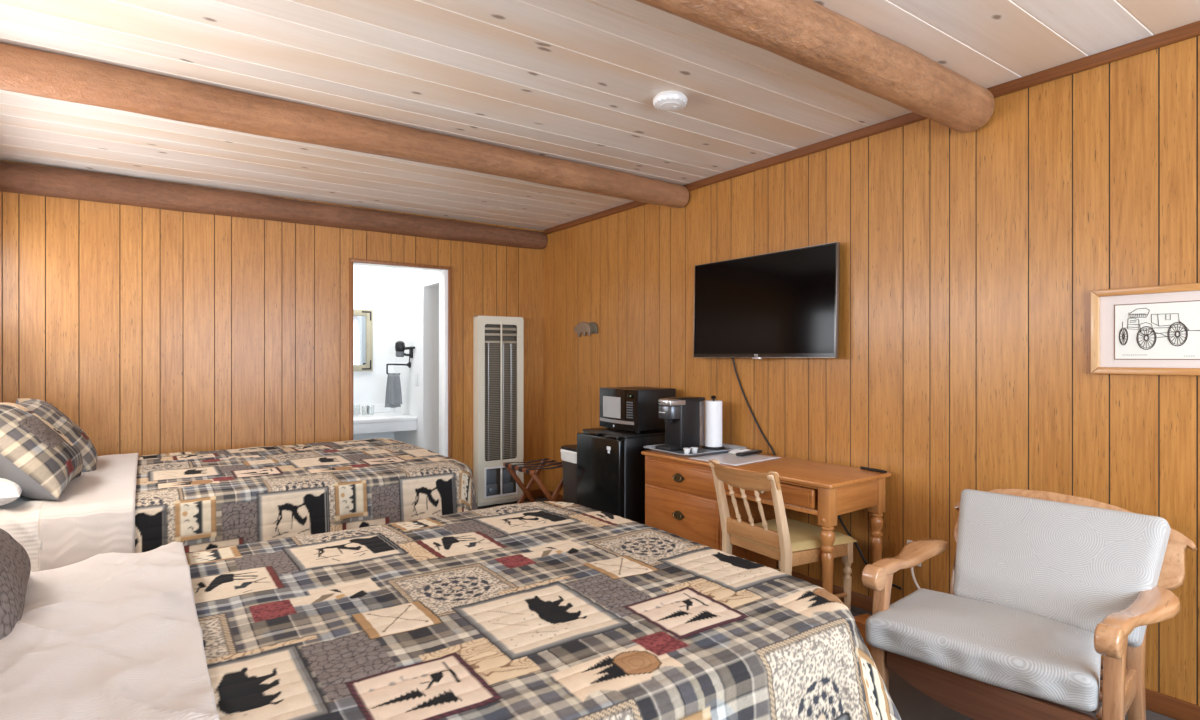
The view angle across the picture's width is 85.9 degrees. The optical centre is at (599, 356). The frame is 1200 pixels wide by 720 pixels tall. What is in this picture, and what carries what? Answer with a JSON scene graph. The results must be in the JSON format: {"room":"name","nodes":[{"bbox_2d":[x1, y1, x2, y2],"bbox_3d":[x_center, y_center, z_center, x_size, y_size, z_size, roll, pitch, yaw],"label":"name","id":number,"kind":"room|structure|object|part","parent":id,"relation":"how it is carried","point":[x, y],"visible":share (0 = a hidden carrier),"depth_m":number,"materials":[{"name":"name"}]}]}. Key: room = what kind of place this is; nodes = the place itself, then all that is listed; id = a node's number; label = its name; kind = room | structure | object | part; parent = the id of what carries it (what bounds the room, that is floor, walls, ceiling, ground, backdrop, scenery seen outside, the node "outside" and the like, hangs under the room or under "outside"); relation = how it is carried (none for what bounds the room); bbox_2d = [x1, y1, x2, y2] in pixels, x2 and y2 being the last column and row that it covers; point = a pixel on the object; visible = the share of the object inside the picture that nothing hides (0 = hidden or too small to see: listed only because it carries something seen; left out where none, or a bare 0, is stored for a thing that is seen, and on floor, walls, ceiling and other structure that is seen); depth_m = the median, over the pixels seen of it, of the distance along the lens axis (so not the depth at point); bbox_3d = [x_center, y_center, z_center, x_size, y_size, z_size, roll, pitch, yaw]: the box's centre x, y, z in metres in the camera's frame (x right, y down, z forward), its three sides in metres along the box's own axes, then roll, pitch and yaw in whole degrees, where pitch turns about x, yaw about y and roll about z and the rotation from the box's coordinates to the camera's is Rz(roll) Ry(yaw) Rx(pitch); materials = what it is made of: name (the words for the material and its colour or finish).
{"room":"hotel room","nodes":[
{"label":"hotel room","id":0,"kind":"room"},
{"bbox_2d":[0,160,542,496],"bbox_3d":[-2.093,0.061,4.902,3.830,2.477,0.004,0,0,-35],"label":"wall","id":1,"kind":"structure","parent":0,"point":[153,331],"depth_m":4.45,"materials":[{"name":"brown wood"}]},
{"bbox_2d":[473,316,523,505],"bbox_3d":[-0.890,0.463,5.676,0.438,1.635,0.116,0,0,-35],"label":"wall heater","id":2,"kind":"object","parent":1,"relation":"attached to","point":[494,337],"visible":0.9,"depth_m":5.67,"materials":[{"name":"metal"}]},
{"bbox_3d":[-0.863,1.085,5.638,0.324,0.268,0.010,0,0,-35],"label":"access frame","id":3,"kind":"part","parent":2,"relation":"part of","materials":[{"name":"white metal"}]},
{"bbox_2d":[524,489,541,499],"bbox_3d":[-2.092,1.262,4.891,3.800,0.075,0.013,0,0,-35],"label":"baseboard","id":4,"kind":"structure","parent":1,"relation":"attached to","point":[537,493],"depth_m":5.94,"materials":[{"name":"brown wood"}]},
{"bbox_2d":[353,265,393,439],"bbox_3d":[-2.698,0.070,6.210,1.650,2.460,0.060,0,0,-35],"label":"wall","id":5,"kind":"structure","parent":0,"point":[373,286],"depth_m":6.50,"materials":[{"name":"white paint"}]},
{"bbox_2d":[353,309,372,370],"bbox_3d":[-2.520,-0.165,6.278,0.594,0.610,0.033,0,0,-35],"label":"mirror","id":6,"kind":"object","parent":5,"relation":"attached to","point":[362,319],"visible":0.44,"depth_m":6.40,"materials":[{"name":"gold wood"}]},
{"bbox_3d":[-2.525,-0.165,6.285,0.480,0.496,0.008,0,0,-35],"label":"glass","id":7,"kind":"part","parent":6,"relation":"part of","materials":[{"name":"silver mirror"}]},
{"bbox_3d":[-2.521,0.109,6.279,0.470,0.062,0.030,0,0,-35],"label":"frame rail","id":8,"kind":"part","parent":6,"relation":"part of","materials":[{"name":"wood"}]},
{"bbox_3d":[-2.521,-0.439,6.279,0.470,0.062,0.030,0,0,-35],"label":"frame rail","id":9,"kind":"part","parent":6,"relation":"part of","materials":[{"name":"wood"}]},
{"bbox_3d":[-2.303,-0.165,6.433,0.062,0.610,0.030,0,0,-35],"label":"frame","id":10,"kind":"part","parent":6,"relation":"part of","materials":[{"name":"wood"}]},
{"bbox_2d":[360,403,394,412],"bbox_3d":[-2.697,0.515,6.161,1.464,0.090,0.020,0,0,-35],"label":"backsplash","id":11,"kind":"structure","parent":5,"relation":"attached to","point":[378,408],"depth_m":6.49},
{"bbox_2d":[394,268,438,453],"bbox_3d":[-1.673,0.070,6.119,0.160,2.460,1.270,0,0,-35],"label":"wall","id":12,"kind":"structure","parent":0,"point":[416,292],"depth_m":6.01,"materials":[{"name":"white paint"}]},
{"bbox_2d":[386,362,410,374],"bbox_3d":[-1.929,0.108,6.178,0.228,0.125,0.057,0,0,-11],"label":"towel ring","id":13,"kind":"object","parent":12,"relation":"attached to","point":[407,364],"visible":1,"depth_m":6.15,"materials":[{"name":"black metal"}]},
{"bbox_2d":[385,373,401,407],"bbox_3d":[-1.972,0.321,6.155,0.163,0.333,0.059,0,0,-17],"label":"hand towel","id":14,"kind":"object","parent":13,"relation":"hanging from","point":[393,399],"visible":1,"depth_m":6.15,"materials":[{"name":"grey fabric"}]},
{"bbox_3d":[-1.941,0.111,6.162,0.198,0.098,0.017,0,0,-16],"label":"arm","id":15,"kind":"part","parent":13,"relation":"part of"},
{"bbox_2d":[395,341,414,366],"bbox_3d":[-1.843,-0.030,6.120,0.201,0.243,0.106,0,0,1],"label":"hair dryer","id":16,"kind":"object","parent":12,"relation":"attached to","point":[400,347],"visible":1,"depth_m":6.09,"materials":[{"name":"grey plastic"}]},
{"bbox_2d":[415,374,417,385],"bbox_3d":[-1.722,0.215,6.042,0.008,0.116,0.070,0,0,-35],"label":"outlet","id":17,"kind":"object","parent":12,"relation":"attached to","point":[416,375],"visible":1,"depth_m":6.03,"materials":[{"name":"white plastic"}]},
{"bbox_2d":[0,0,1199,230],"bbox_3d":[-0.158,-1.179,2.159,3.830,0.004,6.710,0,0,-35],"label":"ceiling","id":18,"kind":"structure","parent":0,"point":[579,81],"depth_m":2.71,"materials":[{"name":"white wood"}]},
{"bbox_2d":[0,161,546,248],"bbox_3d":[-2.082,-1.078,4.899,3.806,0.184,0.187,0,0,-35],"label":"log beam","id":19,"kind":"structure","parent":18,"relation":"attached to","point":[14,178],"depth_m":4.49,"materials":[{"name":"brown wood"}]},
{"bbox_2d":[0,42,688,207],"bbox_3d":[-0.982,-1.101,3.334,3.799,0.177,0.193,0,0,-35],"label":"log beam","id":20,"kind":"structure","parent":18,"relation":"attached to","point":[23,70],"depth_m":2.94,"materials":[{"name":"brown wood"}]},
{"bbox_2d":[653,91,686,110],"bbox_3d":[0.317,-1.153,2.916,0.156,0.049,0.156,0,0,-35],"label":"smoke detector","id":21,"kind":"object","parent":18,"relation":"attached to","point":[667,100],"visible":1,"depth_m":2.87,"materials":[{"name":"white plastic"}]},
{"bbox_2d":[636,0,994,132],"bbox_3d":[0.117,-1.096,1.776,3.800,0.195,0.215,0,0,-35],"label":"log beam","id":22,"kind":"structure","parent":18,"relation":"attached to","point":[806,33],"depth_m":2.21,"materials":[{"name":"brown wood"}]},
{"bbox_2d":[478,497,1175,719],"bbox_3d":[-0.158,1.325,2.159,3.830,0.050,6.710,0,0,-35],"label":"floor","id":23,"kind":"structure","parent":0,"point":[910,703],"depth_m":2.41,"materials":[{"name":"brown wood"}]},
{"bbox_2d":[503,458,562,503],"bbox_3d":[-0.461,1.052,4.851,0.380,0.501,0.460,0,0,-35],"label":"luggage rack","id":24,"kind":"object","parent":23,"relation":"on","point":[510,467],"visible":0.54,"depth_m":4.87,"materials":[{"name":"brown wood"}]},
{"bbox_3d":[-0.600,0.822,4.753,0.028,0.030,0.460,0,0,-35],"label":"rail","id":25,"kind":"part","parent":24,"relation":"part of","materials":[{"name":"brown wood"}]},
{"bbox_3d":[-0.568,1.055,4.998,0.370,0.494,0.022,0,0,-35],"label":"leg","id":26,"kind":"part","parent":24,"relation":"part of","materials":[{"name":"brown wood"}]},
{"bbox_3d":[-0.578,1.055,5.023,0.370,0.494,0.022,0,0,-35],"label":"leg","id":27,"kind":"part","parent":24,"relation":"part of","materials":[{"name":"brown wood"}]},
{"bbox_3d":[-0.343,1.055,4.680,0.370,0.494,0.022,0,0,-35],"label":"leg","id":28,"kind":"part","parent":24,"relation":"part of","materials":[{"name":"brown wood"}]},
{"bbox_3d":[-0.322,0.822,4.949,0.028,0.030,0.460,0,0,-35],"label":"rail","id":29,"kind":"part","parent":24,"relation":"part of","materials":[{"name":"brown wood"}]},
{"bbox_3d":[-0.353,1.055,4.705,0.370,0.494,0.022,0,0,-35],"label":"leg","id":30,"kind":"part","parent":24,"relation":"part of","materials":[{"name":"brown wood"}]},
{"bbox_2d":[560,444,576,503],"bbox_3d":[-0.121,0.969,4.648,0.268,0.662,0.254,0,0,-35],"label":"trash can","id":31,"kind":"object","parent":23,"relation":"on","point":[568,452],"visible":0.23,"depth_m":4.57,"materials":[{"name":"black plastic"}]},
{"bbox_3d":[-0.121,0.650,4.648,0.260,0.025,0.246,0,0,-35],"label":"lid","id":32,"kind":"part","parent":31,"relation":"part of","materials":[{"name":"white plastic"}]},
{"bbox_2d":[577,427,664,524],"bbox_3d":[0.169,0.900,4.384,0.474,0.800,0.494,0,0,-35],"label":"mini fridge","id":33,"kind":"object","parent":23,"relation":"on","point":[610,461],"visible":0.59,"depth_m":4.16,"materials":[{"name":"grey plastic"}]},
{"bbox_3d":[-0.003,0.886,4.263,0.050,0.728,0.490,0,0,-35],"label":"door","id":34,"kind":"part","parent":33,"relation":"part of","materials":[{"name":"black metal"}]},
{"bbox_2d":[600,386,675,432],"bbox_3d":[0.250,0.357,4.456,0.374,0.285,0.406,0,0,-35],"label":"microwave","id":35,"kind":"object","parent":33,"relation":"on","point":[636,408],"visible":0.92,"depth_m":4.29,"materials":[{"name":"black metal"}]},
{"bbox_3d":[0.091,0.350,4.404,0.038,0.271,0.307,0,0,-35],"label":"door","id":36,"kind":"part","parent":35,"relation":"part of","materials":[{"name":"black glass"}]},
{"bbox_3d":[0.210,0.350,4.238,0.035,0.271,0.094,0,0,-35],"label":"control panel","id":37,"kind":"part","parent":35,"relation":"part of","materials":[{"name":"black plastic"}]},
{"bbox_2d":[641,450,890,607],"bbox_3d":[0.831,0.933,3.518,0.528,0.733,1.285,0,0,-37],"label":"desk","id":38,"kind":"object","parent":23,"relation":"on","point":[680,492],"visible":0.66,"depth_m":3.41,"materials":[{"name":"brown wood"}]},
{"bbox_3d":[0.437,0.893,3.632,0.019,0.053,0.105,0,0,-37],"label":"drawer pull","id":39,"kind":"part","parent":38,"relation":"part of","materials":[{"name":"gold metal"}]},
{"bbox_3d":[0.437,0.681,3.632,0.019,0.053,0.105,0,0,-37],"label":"drawer pull","id":40,"kind":"part","parent":38,"relation":"part of","materials":[{"name":"gold metal"}]},
{"bbox_3d":[0.602,0.681,3.758,0.394,0.147,0.590,0,0,-37],"label":"drawer","id":41,"kind":"part","parent":38,"relation":"part of","materials":[{"name":"brown wood"}]},
{"bbox_3d":[0.602,0.893,3.758,0.394,0.258,0.590,0,0,-37],"label":"drawer","id":42,"kind":"part","parent":38,"relation":"part of","materials":[{"name":"brown wood"}]},
{"bbox_2d":[644,441,745,456],"bbox_3d":[0.575,0.556,3.912,0.518,0.021,0.414,0,0,-34],"label":"serving tray","id":43,"kind":"object","parent":38,"relation":"on","point":[728,447],"visible":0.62,"depth_m":3.83,"materials":[{"name":"grey plastic"}]},
{"bbox_2d":[655,396,704,450],"bbox_3d":[0.490,0.405,3.955,0.295,0.312,0.151,0,0,-35],"label":"coffee maker","id":44,"kind":"object","parent":43,"relation":"on","point":[683,417],"visible":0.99,"depth_m":3.90,"materials":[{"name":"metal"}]},
{"bbox_2d":[655,444,679,450],"bbox_3d":[0.412,0.548,3.901,0.100,0.026,0.126,0,0,-35],"label":"drip tray","id":45,"kind":"object","parent":44,"relation":"on","point":[666,447],"depth_m":3.87,"materials":[{"name":"black plastic"}]},
{"bbox_3d":[0.414,0.383,3.902,0.034,0.026,0.040,0,0,-35],"label":"spout","id":46,"kind":"part","parent":44,"relation":"part of","materials":[{"name":"black plastic"}]},
{"bbox_3d":[0.424,0.274,3.904,0.127,0.037,0.143,0,0,-35],"label":"handle","id":47,"kind":"part","parent":44,"relation":"part of","materials":[{"name":"silver metal"}]},
{"bbox_3d":[0.591,0.260,4.027,0.047,0.022,0.142,0,0,-35],"label":"tank lid","id":48,"kind":"part","parent":44,"relation":"part of","materials":[{"name":"black plastic"}]},
{"bbox_3d":[0.590,0.410,4.027,0.043,0.278,0.138,0,0,-35],"label":"water tank","id":49,"kind":"part","parent":44,"relation":"part of","materials":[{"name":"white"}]},
{"bbox_2d":[683,448,690,453],"bbox_3d":[0.505,0.545,3.740,0.046,0.032,0.046,0,0,-35],"label":"cup","id":50,"kind":"object","parent":43,"relation":"on","point":[686,450],"visible":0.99,"depth_m":3.73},
{"bbox_2d":[690,447,697,452],"bbox_3d":[0.552,0.545,3.767,0.046,0.032,0.046,0,0,-35],"label":"cup","id":51,"kind":"object","parent":43,"relation":"on","point":[693,449],"visible":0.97,"depth_m":3.75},
{"bbox_2d":[702,395,724,449],"bbox_3d":[0.701,0.399,3.976,0.144,0.325,0.144,0,0,-35],"label":"paper towel holder","id":52,"kind":"object","parent":43,"relation":"on","point":[713,408],"visible":1,"depth_m":3.93,"materials":[{"name":"white paper"}]},
{"bbox_2d":[689,452,781,465],"bbox_3d":[0.757,0.565,3.611,0.420,0.004,0.330,0,0,-41],"label":"mat","id":53,"kind":"object","parent":38,"relation":"on","point":[724,458],"visible":0.87,"depth_m":3.58,"materials":[{"name":"white paper"}]},
{"bbox_2d":[727,449,749,453],"bbox_3d":[0.831,0.552,3.787,0.156,0.020,0.076,0,0,-23],"label":"folded napkin","id":54,"kind":"object","parent":53,"relation":"on","point":[734,451],"visible":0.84,"depth_m":3.77,"materials":[{"name":"white paper"}]},
{"bbox_2d":[736,449,761,455],"bbox_3d":[0.862,0.553,3.723,0.210,0.018,0.044,0,0,-43],"label":"remote control","id":55,"kind":"object","parent":53,"relation":"on","point":[751,452],"visible":1,"depth_m":3.69,"materials":[{"name":"grey plastic"}]},
{"bbox_3d":[0.963,0.653,3.282,0.394,0.090,0.545,0,0,-37],"label":"drawer","id":56,"kind":"part","parent":38,"relation":"part of","materials":[{"name":"brown wood"}]},
{"bbox_3d":[1.036,0.945,2.934,0.065,0.711,0.065,0,0,-37],"label":"leg","id":57,"kind":"part","parent":38,"relation":"part of","materials":[{"name":"brown wood"}]},
{"bbox_2d":[860,466,886,472],"bbox_3d":[1.358,0.561,3.206,0.028,0.012,0.148,0,0,-29],"label":"remote control","id":58,"kind":"object","parent":38,"relation":"on","point":[861,467],"visible":1,"depth_m":3.19,"materials":[{"name":"black plastic"}]},
{"bbox_3d":[1.365,0.945,3.183,0.065,0.711,0.065,0,0,-37],"label":"leg","id":59,"kind":"part","parent":38,"relation":"part of","materials":[{"name":"brown wood"}]},
{"bbox_2d":[709,459,857,609],"bbox_3d":[0.869,0.902,3.135,0.565,0.795,0.477,0,0,-31],"label":"dining chair","id":60,"kind":"object","parent":23,"relation":"on","point":[778,538],"visible":0.81,"depth_m":3.02,"materials":[{"name":"brown wood"}]},
{"bbox_3d":[0.601,0.902,3.198,0.132,0.795,0.033,0,0,-31],"label":"leg","id":61,"kind":"part","parent":60,"relation":"part of","materials":[{"name":"brown wood"}]},
{"bbox_3d":[0.656,0.561,3.007,0.069,0.106,0.429,0,0,-31],"label":"rail","id":62,"kind":"part","parent":60,"relation":"part of","materials":[{"name":"brown wood"}]},
{"bbox_3d":[0.728,0.834,3.050,0.021,0.078,0.357,0,0,-31],"label":"rail","id":63,"kind":"part","parent":60,"relation":"part of","materials":[{"name":"brown wood"}]},
{"bbox_3d":[0.800,0.902,2.869,0.132,0.795,0.033,0,0,-31],"label":"leg","id":64,"kind":"part","parent":60,"relation":"part of","materials":[{"name":"brown wood"}]},
{"bbox_3d":[0.913,0.910,3.162,0.412,0.066,0.446,0,0,-31],"label":"seat frame","id":65,"kind":"part","parent":60,"relation":"part of","materials":[{"name":"brown wood"}]},
{"bbox_3d":[0.923,0.864,3.168,0.438,0.039,0.477,0,0,-31],"label":"seat","id":66,"kind":"part","parent":60,"relation":"part of","materials":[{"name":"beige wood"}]},
{"bbox_3d":[1.185,1.092,3.085,0.039,0.416,0.039,0,0,-31],"label":"leg","id":67,"kind":"part","parent":60,"relation":"part of","materials":[{"name":"brown wood"}]},
{"bbox_2d":[854,613,870,653],"bbox_3d":[1.201,1.232,2.842,0.112,0.135,0.152,0,0,-27],"label":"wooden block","id":68,"kind":"object","parent":23,"relation":"on","point":[860,620],"visible":0.19,"depth_m":2.84,"materials":[{"name":"brown wood"}]},
{"bbox_3d":[1.201,1.173,2.842,0.112,0.015,0.152,0,0,-27],"label":"lid","id":69,"kind":"part","parent":68,"relation":"part of","materials":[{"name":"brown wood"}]},
{"bbox_2d":[862,489,1196,719],"bbox_3d":[1.393,0.899,2.139,0.797,0.803,0.842,0,0,-40],"label":"armchair","id":70,"kind":"object","parent":23,"relation":"on","point":[1044,585],"visible":1,"depth_m":2.06,"materials":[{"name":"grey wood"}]},
{"bbox_3d":[0.969,1.021,2.212,0.090,0.558,0.042,0,0,-40],"label":"leg","id":71,"kind":"part","parent":70,"relation":"part of","materials":[{"name":"brown wood"}]},
{"bbox_3d":[1.098,0.744,2.356,0.577,0.080,0.111,0,0,-40],"label":"arm","id":72,"kind":"part","parent":70,"relation":"part of","materials":[{"name":"brown wood"}]},
{"bbox_3d":[1.402,0.925,2.482,0.213,0.750,0.040,0,0,-40],"label":"leg","id":73,"kind":"part","parent":70,"relation":"part of","materials":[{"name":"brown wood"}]},
{"bbox_2d":[865,588,1100,711],"bbox_3d":[1.251,0.911,2.090,0.619,0.122,0.466,0,0,43],"label":"seat cushion","id":74,"kind":"object","parent":70,"relation":"on","point":[1037,656],"depth_m":1.98,"materials":[{"name":"grey fabric"}]},
{"bbox_3d":[1.154,1.038,1.952,0.028,0.127,0.570,0,0,-40],"label":"rail","id":75,"kind":"part","parent":70,"relation":"part of","materials":[{"name":"brown wood"}]},
{"bbox_2d":[953,489,1170,646],"bbox_3d":[1.547,0.704,2.225,0.266,0.393,0.609,0,0,-40],"label":"cushion","id":76,"kind":"object","parent":70,"relation":"on","point":[1074,566],"depth_m":2.15,"materials":[{"name":"grey fabric"}]},
{"bbox_3d":[1.380,1.021,1.726,0.090,0.558,0.042,0,0,-40],"label":"leg","id":77,"kind":"part","parent":70,"relation":"part of","materials":[{"name":"brown wood"}]},
{"bbox_3d":[1.522,1.015,1.891,0.440,0.080,0.028,0,0,-42],"label":"rail","id":78,"kind":"part","parent":70,"relation":"part of","materials":[{"name":"brown wood"}]},
{"bbox_3d":[1.744,0.925,2.077,0.213,0.750,0.040,0,0,-40],"label":"leg","id":79,"kind":"part","parent":70,"relation":"part of","materials":[{"name":"brown wood"}]},
{"bbox_3d":[1.543,0.744,1.830,0.577,0.080,0.111,0,0,-40],"label":"arm","id":80,"kind":"part","parent":70,"relation":"part of","materials":[{"name":"brown wood"}]},
{"bbox_3d":[-0.683,0.790,1.553,2.225,1.020,1.595,0,0,-35],"label":"bed","id":81,"kind":"object","parent":23,"relation":"on","visible":0},
{"bbox_2d":[0,542,218,719],"bbox_3d":[-1.216,0.785,1.181,0.821,0.482,1.743,0,0,-35],"label":"sheet","id":82,"kind":"object","parent":81,"relation":"on","point":[105,636],"visible":0.94,"depth_m":1.27,"materials":[{"name":"white fabric"}]},
{"bbox_2d":[0,528,30,639],"bbox_3d":[-1.500,0.434,1.414,0.367,0.361,0.620,0,0,-39],"label":"pillow","id":83,"kind":"object","parent":82,"relation":"on","point":[15,565],"visible":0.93,"depth_m":1.40,"materials":[{"name":"grey fabric"}]},
{"bbox_2d":[185,501,900,719],"bbox_3d":[-0.284,0.833,1.832,1.591,0.476,1.766,0,0,-35],"label":"quilt","id":84,"kind":"object","parent":81,"relation":"on","point":[543,610],"visible":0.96,"depth_m":1.46,"materials":[{"name":"multicoloured fabric"}]},
{"bbox_3d":[-2.070,0.790,3.520,2.225,1.020,1.640,0,0,-35],"label":"bed","id":85,"kind":"object","parent":23,"relation":"on","visible":0},
{"bbox_2d":[0,496,43,571],"bbox_3d":[-2.773,0.787,3.017,0.409,0.452,1.719,0,0,-35],"label":"sheet","id":86,"kind":"object","parent":85,"relation":"on","point":[19,518],"visible":0.09,"depth_m":2.45,"materials":[{"name":"white fabric"}]},
{"bbox_2d":[0,478,21,505],"bbox_3d":[-2.506,0.528,2.564,0.360,0.125,0.550,0,0,-35],"label":"pillow","id":87,"kind":"object","parent":86,"relation":"on","point":[10,491],"visible":0.49,"depth_m":2.45,"materials":[{"name":"white fabric"}]},
{"bbox_2d":[0,402,82,499],"bbox_3d":[-2.474,0.393,2.760,0.382,0.388,0.633,0,0,-35],"label":"pillow","id":88,"kind":"object","parent":86,"relation":"on","point":[35,455],"visible":0.95,"depth_m":2.59,"materials":[{"name":"fabric"}]},
{"bbox_2d":[15,398,96,471],"bbox_3d":[-2.828,0.413,3.340,0.340,0.386,0.625,0,0,-40],"label":"pillow","id":89,"kind":"object","parent":86,"relation":"on","point":[48,412],"visible":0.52,"depth_m":3.21,"materials":[{"name":"multicoloured fabric"}]},
{"bbox_2d":[38,453,137,570],"bbox_3d":[-2.493,0.789,3.213,0.303,0.448,1.720,0,0,-35],"label":"sheet","id":90,"kind":"object","parent":85,"relation":"on","point":[94,514],"visible":0.69,"depth_m":2.59,"materials":[{"name":"white fabric"}]},
{"bbox_2d":[135,438,477,552],"bbox_3d":[-1.746,0.821,3.741,1.661,0.477,1.708,0,0,-35],"label":"quilt","id":91,"kind":"object","parent":85,"relation":"on","point":[200,500],"visible":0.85,"depth_m":3.17,"materials":[{"name":"multicoloured fabric"}]},
{"bbox_2d":[543,36,1199,705],"bbox_3d":[1.408,0.061,3.264,0.004,2.477,6.710,0,0,-35],"label":"wall","id":92,"kind":"structure","parent":0,"point":[971,263],"depth_m":2.96,"materials":[{"name":"brown wood"}]},
{"bbox_2d":[574,322,597,336],"bbox_3d":[-0.120,-0.234,5.408,0.018,0.128,0.340,0,0,-35],"label":"wall ornament","id":93,"kind":"object","parent":92,"relation":"attached to","point":[583,328],"visible":1,"depth_m":5.39,"materials":[{"name":"grey metal"}]},
{"bbox_2d":[732,358,775,455],"bbox_3d":[0.953,0.485,3.884,0.016,0.972,0.421,0,0,-35],"label":"power cord","id":94,"kind":"object","parent":92,"relation":"attached to","point":[763,435],"visible":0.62,"depth_m":3.93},
{"bbox_2d":[693,242,839,358],"bbox_3d":[0.956,-0.295,3.829,0.082,0.616,1.070,0,0,-35],"label":"television","id":95,"kind":"object","parent":92,"relation":"attached to","point":[781,304],"visible":1,"depth_m":3.73,"materials":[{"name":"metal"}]},
{"bbox_2d":[838,515,901,589],"bbox_3d":[1.367,0.886,3.280,0.028,0.499,0.347,0,0,-35],"label":"power cord","id":96,"kind":"object","parent":92,"relation":"attached to","point":[839,517],"visible":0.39,"depth_m":3.33,"materials":[{"name":"black plastic"}]},
{"bbox_2d":[543,490,1199,719],"bbox_3d":[1.403,1.262,3.254,0.013,0.075,6.700,0,0,-35],"label":"baseboard","id":97,"kind":"structure","parent":92,"relation":"attached to","point":[1157,702],"depth_m":2.35,"materials":[{"name":"brown wood"}]},
{"bbox_2d":[544,21,1199,234],"bbox_3d":[1.413,-1.153,3.236,0.018,0.046,6.660,0,0,-35],"label":"trim","id":98,"kind":"structure","parent":92,"relation":"attached to","point":[1191,30],"depth_m":2.82,"materials":[{"name":"brown wood"}]},
{"bbox_2d":[1091,283,1199,375],"bbox_3d":[2.061,-0.097,2.311,0.022,0.325,0.500,0,0,-35],"label":"picture frame","id":99,"kind":"object","parent":92,"relation":"attached to","point":[1148,330],"visible":1,"depth_m":2.38,"materials":[{"name":"white paper"}]},
{"bbox_3d":[1.925,-0.097,2.504,0.022,0.325,0.026,0,0,-35],"label":"frame","id":100,"kind":"part","parent":99,"relation":"part of","materials":[{"name":"brown wood"}]},
{"bbox_3d":[2.061,-0.246,2.311,0.022,0.026,0.500,0,0,-35],"label":"frame","id":101,"kind":"part","parent":99,"relation":"part of","materials":[{"name":"brown wood"}]},
{"bbox_3d":[2.061,0.052,2.311,0.022,0.026,0.500,0,0,-35],"label":"frame","id":102,"kind":"part","parent":99,"relation":"part of","materials":[{"name":"brown wood"}]},
{"bbox_3d":[1.495,0.945,3.092,0.050,0.114,0.070,0,0,-35],"label":"plug adapter","id":103,"kind":"object","parent":92,"relation":"attached to","visible":0},
{"bbox_2d":[911,567,919,588],"bbox_3d":[1.531,1.075,3.012,0.028,0.222,0.164,0,0,-35],"label":"power cord","id":104,"kind":"object","parent":103,"relation":"hanging from","point":[912,570],"visible":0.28,"depth_m":3.05,"materials":[{"name":"white plastic"}]},
{"bbox_3d":[-1.953,1.325,5.848,2.450,0.050,1.390,0,0,-35],"label":"floor","id":105,"kind":"structure","parent":0,"visible":0},
{"bbox_2d":[353,403,416,433],"bbox_3d":[-2.505,0.885,5.887,1.464,0.830,0.689,0,0,-35],"label":"sink","id":106,"kind":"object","parent":105,"relation":"on","point":[384,419],"depth_m":5.94,"materials":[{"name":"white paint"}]},
{"bbox_2d":[353,404,359,414],"bbox_3d":[-2.350,0.508,6.211,0.068,0.100,0.068,0,0,-35],"label":"drinking glass","id":107,"kind":"object","parent":106,"relation":"on","point":[356,407],"visible":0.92,"depth_m":6.19,"materials":[{"name":"white"}]},
{"bbox_2d":[362,406,368,414],"bbox_3d":[-2.252,0.516,6.194,0.068,0.085,0.068,0,0,-35],"label":"drinking glass","id":108,"kind":"object","parent":106,"relation":"on","point":[365,409],"visible":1,"depth_m":6.17,"materials":[{"name":"white"}]},
{"bbox_2d":[367,405,373,414],"bbox_3d":[-2.232,0.513,6.270,0.068,0.090,0.068,0,0,-35],"label":"drinking glass","id":109,"kind":"object","parent":106,"relation":"on","point":[371,407],"visible":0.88,"depth_m":6.24,"materials":[{"name":"white"}]},
{"bbox_3d":[-1.907,0.070,5.123,1.690,2.460,0.110,0,0,-35],"label":"wall","id":110,"kind":"structure","parent":0,"visible":0},
{"bbox_2d":[349,258,451,457],"bbox_3d":[-1.607,0.267,5.245,0.834,2.067,0.036,0,0,-35],"label":"trim","id":111,"kind":"structure","parent":110,"relation":"attached to","point":[351,260],"depth_m":5.24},
{"bbox_2d":[353,262,447,456],"bbox_3d":[-1.647,0.276,5.296,0.797,2.049,0.126,0,0,-35],"label":"trim","id":112,"kind":"structure","parent":110,"relation":"attached to","point":[443,274],"depth_m":5.47,"materials":[{"name":"white wood"}]}
]}

